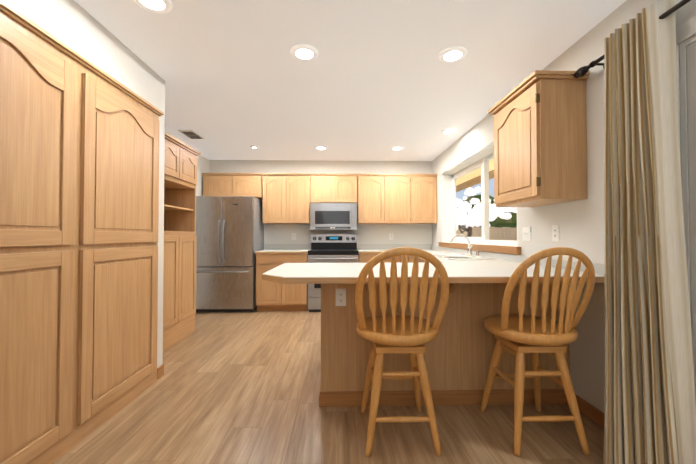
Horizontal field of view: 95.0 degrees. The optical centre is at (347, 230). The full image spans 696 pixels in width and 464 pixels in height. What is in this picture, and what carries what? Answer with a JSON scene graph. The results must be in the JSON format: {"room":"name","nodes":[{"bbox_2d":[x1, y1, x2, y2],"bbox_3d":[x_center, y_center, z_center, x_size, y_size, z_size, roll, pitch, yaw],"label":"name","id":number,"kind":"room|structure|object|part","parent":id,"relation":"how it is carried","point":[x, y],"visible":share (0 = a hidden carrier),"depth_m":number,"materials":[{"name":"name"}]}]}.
{"room":"kitchen","nodes":[
{"label":"kitchen","id":0,"kind":"room"},
{"bbox_2d":[2,0,164,367],"bbox_3d":[-1.922,-0.080,-0.084,0.920,2.430,5.430,0,-1,-1],"label":"wall","id":1,"kind":"structure","parent":0,"point":[76,27],"depth_m":2.02,"materials":[{"name":"white paint"}]},
{"bbox_2d":[196,155,208,195],"bbox_3d":[-2.400,-0.012,4.005,0.150,2.430,2.770,0,-1,-1],"label":"wall","id":2,"kind":"structure","parent":0,"point":[202,164],"depth_m":5.08,"materials":[{"name":"white paint"}]},
{"bbox_2d":[209,160,431,249],"bbox_3d":[-0.423,0.013,5.510,4.170,2.430,0.150,0,-1,-1],"label":"wall","id":3,"kind":"structure","parent":0,"point":[370,233],"depth_m":5.45,"materials":[{"name":"white paint"}]},
{"bbox_2d":[202,173,237,195],"bbox_3d":[-2.059,-0.727,5.249,0.531,0.391,0.317,0,-1,-1],"label":"upper cabinet","id":4,"kind":"object","parent":3,"relation":"attached to","point":[214,184],"depth_m":5.09,"materials":[{"name":"brown wood"}]},
{"bbox_2d":[238,173,261,199],"bbox_3d":[-1.644,-0.727,5.258,0.531,0.391,0.317,0,-1,-1],"label":"upper cabinet","id":5,"kind":"object","parent":3,"relation":"attached to","point":[249,184],"depth_m":5.10,"materials":[{"name":"brown wood"}]},
{"bbox_2d":[262,173,289,223],"bbox_3d":[-1.155,-0.519,5.265,0.439,0.806,0.317,0,-1,-1],"label":"upper cabinet","id":6,"kind":"object","parent":3,"relation":"attached to","point":[287,198],"depth_m":5.11,"materials":[{"name":"brown wood"}]},
{"bbox_2d":[290,173,313,223],"bbox_3d":[-0.797,-0.519,5.274,0.510,0.806,0.317,0,-1,-1],"label":"upper cabinet","id":7,"kind":"object","parent":3,"relation":"attached to","point":[301,184],"depth_m":5.12,"materials":[{"name":"brown wood"}]},
{"bbox_2d":[314,173,337,202],"bbox_3d":[-0.391,-0.683,5.285,0.436,0.478,0.317,0,-1,-1],"label":"upper cabinet","id":8,"kind":"object","parent":3,"relation":"attached to","point":[325,184],"depth_m":5.13,"materials":[{"name":"brown wood"}]},
{"bbox_2d":[310,203,356,229],"bbox_3d":[-0.231,-0.228,5.221,0.740,0.418,0.437,0,-1,-1],"label":"microwave","id":9,"kind":"object","parent":8,"relation":"attached to","point":[333,216],"visible":1,"depth_m":5.04,"materials":[{"name":"grey metal"}]},
{"bbox_2d":[338,173,357,204],"bbox_3d":[-0.070,-0.683,5.293,0.437,0.478,0.317,0,-1,-1],"label":"upper cabinet","id":10,"kind":"object","parent":3,"relation":"attached to","point":[347,182],"depth_m":5.14,"materials":[{"name":"brown wood"}]},
{"bbox_2d":[265,244,430,249],"bbox_3d":[0.020,0.269,5.427,2.842,0.095,0.021,0,-1,-1],"label":"backsplash","id":11,"kind":"structure","parent":3,"relation":"attached to","point":[267,246],"depth_m":5.42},
{"bbox_2d":[357,173,389,223],"bbox_3d":[0.362,-0.519,5.300,0.562,0.806,0.317,0,-1,-1],"label":"upper cabinet","id":12,"kind":"object","parent":3,"relation":"attached to","point":[373,207],"depth_m":5.15,"materials":[{"name":"brown wood"}]},
{"bbox_2d":[390,174,413,223],"bbox_3d":[0.798,-0.519,5.310,0.541,0.806,0.317,0,-1,-1],"label":"upper cabinet","id":13,"kind":"object","parent":3,"relation":"attached to","point":[401,185],"depth_m":5.16,"materials":[{"name":"brown wood"}]},
{"bbox_2d":[414,174,436,223],"bbox_3d":[1.197,-0.518,5.319,0.491,0.806,0.317,0,-1,-1],"label":"upper cabinet","id":14,"kind":"object","parent":3,"relation":"attached to","point":[425,185],"depth_m":5.17,"materials":[{"name":"brown wood"}]},
{"bbox_2d":[53,309,603,463],"bbox_3d":[-1.429,1.188,1.291,6.230,0.060,8.500,0,-1,-1],"label":"floor","id":15,"kind":"structure","parent":0,"point":[239,387],"depth_m":1.95,"materials":[{"name":"brown wood"}]},
{"bbox_2d":[0,0,87,463],"bbox_3d":[-1.471,0.098,1.336,0.042,2.122,0.785,0,-1,-1],"label":"tall cabinet","id":16,"kind":"object","parent":15,"relation":"on","point":[79,177],"depth_m":1.51,"materials":[{"name":"brown wood"}]},
{"bbox_2d":[80,60,163,441],"bbox_3d":[-1.489,0.111,2.121,0.042,2.122,0.786,0,-1,-1],"label":"tall cabinet","id":17,"kind":"object","parent":15,"relation":"on","point":[121,128],"depth_m":2.04,"materials":[{"name":"brown wood"}]},
{"bbox_2d":[163,131,200,351],"bbox_3d":[-2.040,0.118,3.396,0.534,2.150,0.900,0,-1,-1],"label":"tall cabinet","id":18,"kind":"object","parent":15,"relation":"on","point":[180,243],"visible":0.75,"depth_m":3.49,"materials":[{"name":"brown wood"}]},
{"bbox_2d":[196,196,263,311],"bbox_3d":[-1.864,0.355,4.997,0.910,1.728,0.759,0,-1,-1],"label":"refrigerator","id":19,"kind":"object","parent":15,"relation":"on","point":[230,234],"visible":0.83,"depth_m":4.70,"materials":[{"name":"grey metal"}]},
{"bbox_2d":[256,250,308,310],"bbox_3d":[-1.000,0.784,5.077,0.762,0.873,0.659,0,-1,-1],"label":"base cabinet","id":20,"kind":"object","parent":15,"relation":"on","point":[268,298],"depth_m":4.76,"materials":[{"name":"brown wood"}]},
{"bbox_2d":[255,250,306,253],"bbox_3d":[-1.005,0.328,5.080,0.778,0.036,0.667,0,-1,-1],"label":"countertop","id":21,"kind":"structure","parent":20,"relation":"on","point":[261,251],"depth_m":4.75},
{"bbox_2d":[308,234,358,311],"bbox_3d":[-0.228,0.635,5.055,0.760,1.171,0.709,0,-1,-1],"label":"range","id":22,"kind":"object","parent":15,"relation":"on","point":[333,248],"visible":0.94,"depth_m":4.78,"materials":[{"name":"grey metal"}]},
{"bbox_2d":[358,250,391,261],"bbox_3d":[0.465,0.784,5.110,0.608,0.873,0.659,0,-1,-1],"label":"base cabinet","id":23,"kind":"object","parent":15,"relation":"on","point":[361,257],"depth_m":4.79,"materials":[{"name":"brown wood"}]},
{"bbox_2d":[359,250,385,253],"bbox_3d":[0.803,0.329,5.121,1.290,0.036,0.667,0,-1,-1],"label":"countertop","id":24,"kind":"structure","parent":23,"relation":"on","point":[360,251],"depth_m":4.78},
{"bbox_2d":[396,255,402,261],"bbox_3d":[1.094,0.775,4.542,0.734,0.873,0.552,0,-1,-1],"label":"base cabinet","id":25,"kind":"object","parent":15,"relation":"on","point":[399,258],"depth_m":4.79,"materials":[{"name":"brown wood"}]},
{"bbox_2d":[355,247,448,456],"bbox_3d":[0.284,0.629,1.852,0.502,1.085,0.516,0,-1,-1],"label":"stool","id":26,"kind":"object","parent":15,"relation":"on","point":[411,335],"visible":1,"depth_m":1.68,"materials":[{"name":"brown wood"}]},
{"bbox_3d":[0.284,0.354,1.856,0.502,0.535,0.516,0,-1,-1],"label":"seat","id":27,"kind":"part","parent":26,"relation":"part of","materials":[{"name":"brown wood"}]},
{"bbox_2d":[407,255,422,261],"bbox_3d":[1.145,0.763,3.820,0.665,0.873,0.894,0,-1,-1],"label":"base cabinet","id":28,"kind":"object","parent":15,"relation":"on","point":[409,259],"depth_m":4.08,"materials":[{"name":"brown wood"}]},
{"bbox_2d":[432,254,466,257],"bbox_3d":[1.143,0.287,3.465,0.320,0.022,0.840,0,-1,-1],"label":"countertop","id":29,"kind":"structure","parent":28,"relation":"on","point":[436,255],"depth_m":3.53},
{"bbox_2d":[450,234,479,256],"bbox_3d":[1.266,0.152,3.475,0.258,0.241,0.254,0,-1,-1],"label":"faucet","id":30,"kind":"object","parent":29,"relation":"on","point":[469,254],"depth_m":3.56,"materials":[{"name":"silver metal"}]},
{"bbox_2d":[319,282,570,406],"bbox_3d":[0.660,0.740,2.432,1.697,0.873,0.549,0,-1,-1],"label":"base cabinet","id":31,"kind":"object","parent":15,"relation":"on","point":[459,352],"depth_m":2.16,"materials":[{"name":"brown wood"}]},
{"bbox_2d":[256,262,603,285],"bbox_3d":[0.494,0.281,2.255,2.037,0.036,0.950,0,-1,-1],"label":"countertop","id":32,"kind":"structure","parent":31,"relation":"on","point":[291,273],"depth_m":1.99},
{"bbox_2d":[411,250,506,261],"bbox_3d":[1.145,0.307,3.770,0.667,0.036,2.050,0,-1,-1],"label":"countertop","id":33,"kind":"structure","parent":31,"relation":"on","point":[470,257],"depth_m":3.07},
{"bbox_2d":[480,247,594,455],"bbox_3d":[1.071,0.629,1.859,0.502,1.085,0.516,0,-1,-1],"label":"stool","id":34,"kind":"object","parent":15,"relation":"on","point":[520,335],"visible":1,"depth_m":1.70,"materials":[{"name":"brown wood"}]},
{"bbox_3d":[1.061,0.354,1.864,0.502,0.535,0.516,0,-1,-5],"label":"seat","id":35,"kind":"part","parent":34,"relation":"part of","materials":[{"name":"brown wood"}]},
{"bbox_2d":[74,0,625,160],"bbox_3d":[-1.429,-1.312,1.333,6.230,0.080,8.500,0,-1,-1],"label":"ceiling","id":36,"kind":"structure","parent":0,"point":[375,80],"depth_m":2.42,"materials":[{"name":"white paint"}]},
{"bbox_2d":[134,0,171,12],"bbox_3d":[-1.073,-1.258,1.746,0.196,0.012,0.196,0,-1,-1],"label":"recessed light","id":37,"kind":"object","parent":36,"relation":"in","point":[160,6],"visible":1,"depth_m":1.77,"materials":[{"name":"white"}]},
{"bbox_2d":[178,130,204,138],"bbox_3d":[-1.985,-1.219,4.050,0.180,0.014,0.340,0,-1,-1],"label":"ceiling vent","id":38,"kind":"object","parent":36,"relation":"in","point":[191,134],"visible":0.98,"depth_m":4.02,"materials":[{"name":"white metal"}]},
{"bbox_2d":[290,44,317,60],"bbox_3d":[-0.307,-1.250,2.248,0.196,0.012,0.196,0,-1,-1],"label":"recessed light","id":39,"kind":"object","parent":36,"relation":"in","point":[303,52],"visible":1,"depth_m":2.23,"materials":[{"name":"white"}]},
{"bbox_2d":[314,146,327,149],"bbox_3d":[-0.393,-1.210,4.656,0.196,0.012,0.196,0,-1,-1],"label":"recessed light","id":40,"kind":"object","parent":36,"relation":"in","point":[320,147],"visible":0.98,"depth_m":4.62,"materials":[{"name":"white"}]},
{"bbox_2d":[391,146,403,149],"bbox_3d":[0.724,-1.210,4.681,0.196,0.012,0.196,0,-1,-1],"label":"recessed light","id":41,"kind":"object","parent":36,"relation":"in","point":[397,148],"visible":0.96,"depth_m":4.66,"materials":[{"name":"white"}]},
{"bbox_2d":[441,128,456,133],"bbox_3d":[1.244,-1.222,3.923,0.196,0.012,0.196,0,-1,-1],"label":"recessed light","id":42,"kind":"object","parent":36,"relation":"in","point":[449,131],"visible":1,"depth_m":3.91,"materials":[{"name":"white"}]},
{"bbox_2d":[438,46,466,62],"bbox_3d":[0.745,-1.250,2.271,0.196,0.012,0.196,0,-1,-1],"label":"recessed light","id":43,"kind":"object","parent":36,"relation":"in","point":[452,54],"visible":1,"depth_m":2.25,"materials":[{"name":"white"}]},
{"bbox_2d":[432,0,695,412],"bbox_3d":[1.611,-0.056,1.381,0.150,2.430,8.200,0,-1,-1],"label":"wall","id":44,"kind":"structure","parent":0,"point":[581,223],"depth_m":2.03,"materials":[{"name":"white paint"}]},
{"bbox_2d":[157,364,603,427],"bbox_3d":[0.004,1.128,2.072,3.028,0.085,1.164,0,-1,-1],"label":"baseboard","id":45,"kind":"structure","parent":44,"relation":"attached to","point":[591,412],"depth_m":2.00,"materials":[{"name":"brown wood"}]},
{"bbox_2d":[438,141,520,254],"bbox_3d":[1.566,-0.339,3.890,0.266,1.129,2.230,0,-1,-1],"label":"kitchen window","id":46,"kind":"structure","parent":44,"relation":"in","point":[474,161],"depth_m":4.00,"materials":[{"name":"white"}]},
{"bbox_2d":[431,246,603,273],"bbox_3d":[1.471,0.256,3.625,0.021,0.060,3.644,0,-1,-1],"label":"backsplash","id":47,"kind":"structure","parent":44,"relation":"attached to","point":[599,268],"depth_m":2.85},
{"bbox_2d":[522,227,530,240],"bbox_3d":[1.498,0.026,2.684,0.013,0.115,0.115,0,-1,-1],"label":"outlet","id":48,"kind":"object","parent":44,"relation":"attached to","point":[526,233],"depth_m":2.68,"materials":[{"name":"white plastic"}]},
{"bbox_2d":[488,70,589,206],"bbox_3d":[1.338,-0.599,2.319,0.347,0.803,0.650,0,-1,-1],"label":"upper cabinet","id":49,"kind":"object","parent":44,"relation":"attached to","point":[540,140],"visible":1,"depth_m":2.03,"materials":[{"name":"brown wood"}]},
{"bbox_2d":[552,225,558,240],"bbox_3d":[1.509,0.017,2.322,0.008,0.115,0.070,0,-1,-1],"label":"outlet","id":50,"kind":"object","parent":44,"relation":"attached to","point":[555,228],"depth_m":2.32,"materials":[{"name":"white plastic"}]},
{"bbox_2d":[574,0,695,463],"bbox_3d":[1.383,0.036,1.204,0.311,2.191,1.560,0,-1,-1],"label":"curtain","id":51,"kind":"object","parent":44,"relation":"attached to","point":[649,412],"visible":1,"depth_m":1.48,"materials":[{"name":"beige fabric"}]},
{"bbox_2d":[676,16,695,406],"bbox_3d":[1.611,0.102,0.968,0.164,2.100,1.140,0,-1,-1],"label":"patio door","id":52,"kind":"structure","parent":44,"relation":"in","point":[686,50],"depth_m":1.44,"materials":[{"name":"white"}]},
{"label":"outside","id":53,"kind":"structure","parent":0,"visible":0},
{"bbox_2d":[456,158,516,240],"bbox_3d":[19.934,-2.992,15.349,39.624,9.234,50.000,0,-1,-1],"label":"garden","id":54,"kind":"object","parent":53,"point":[498,232],"depth_m":10.92,"materials":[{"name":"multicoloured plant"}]}
]}

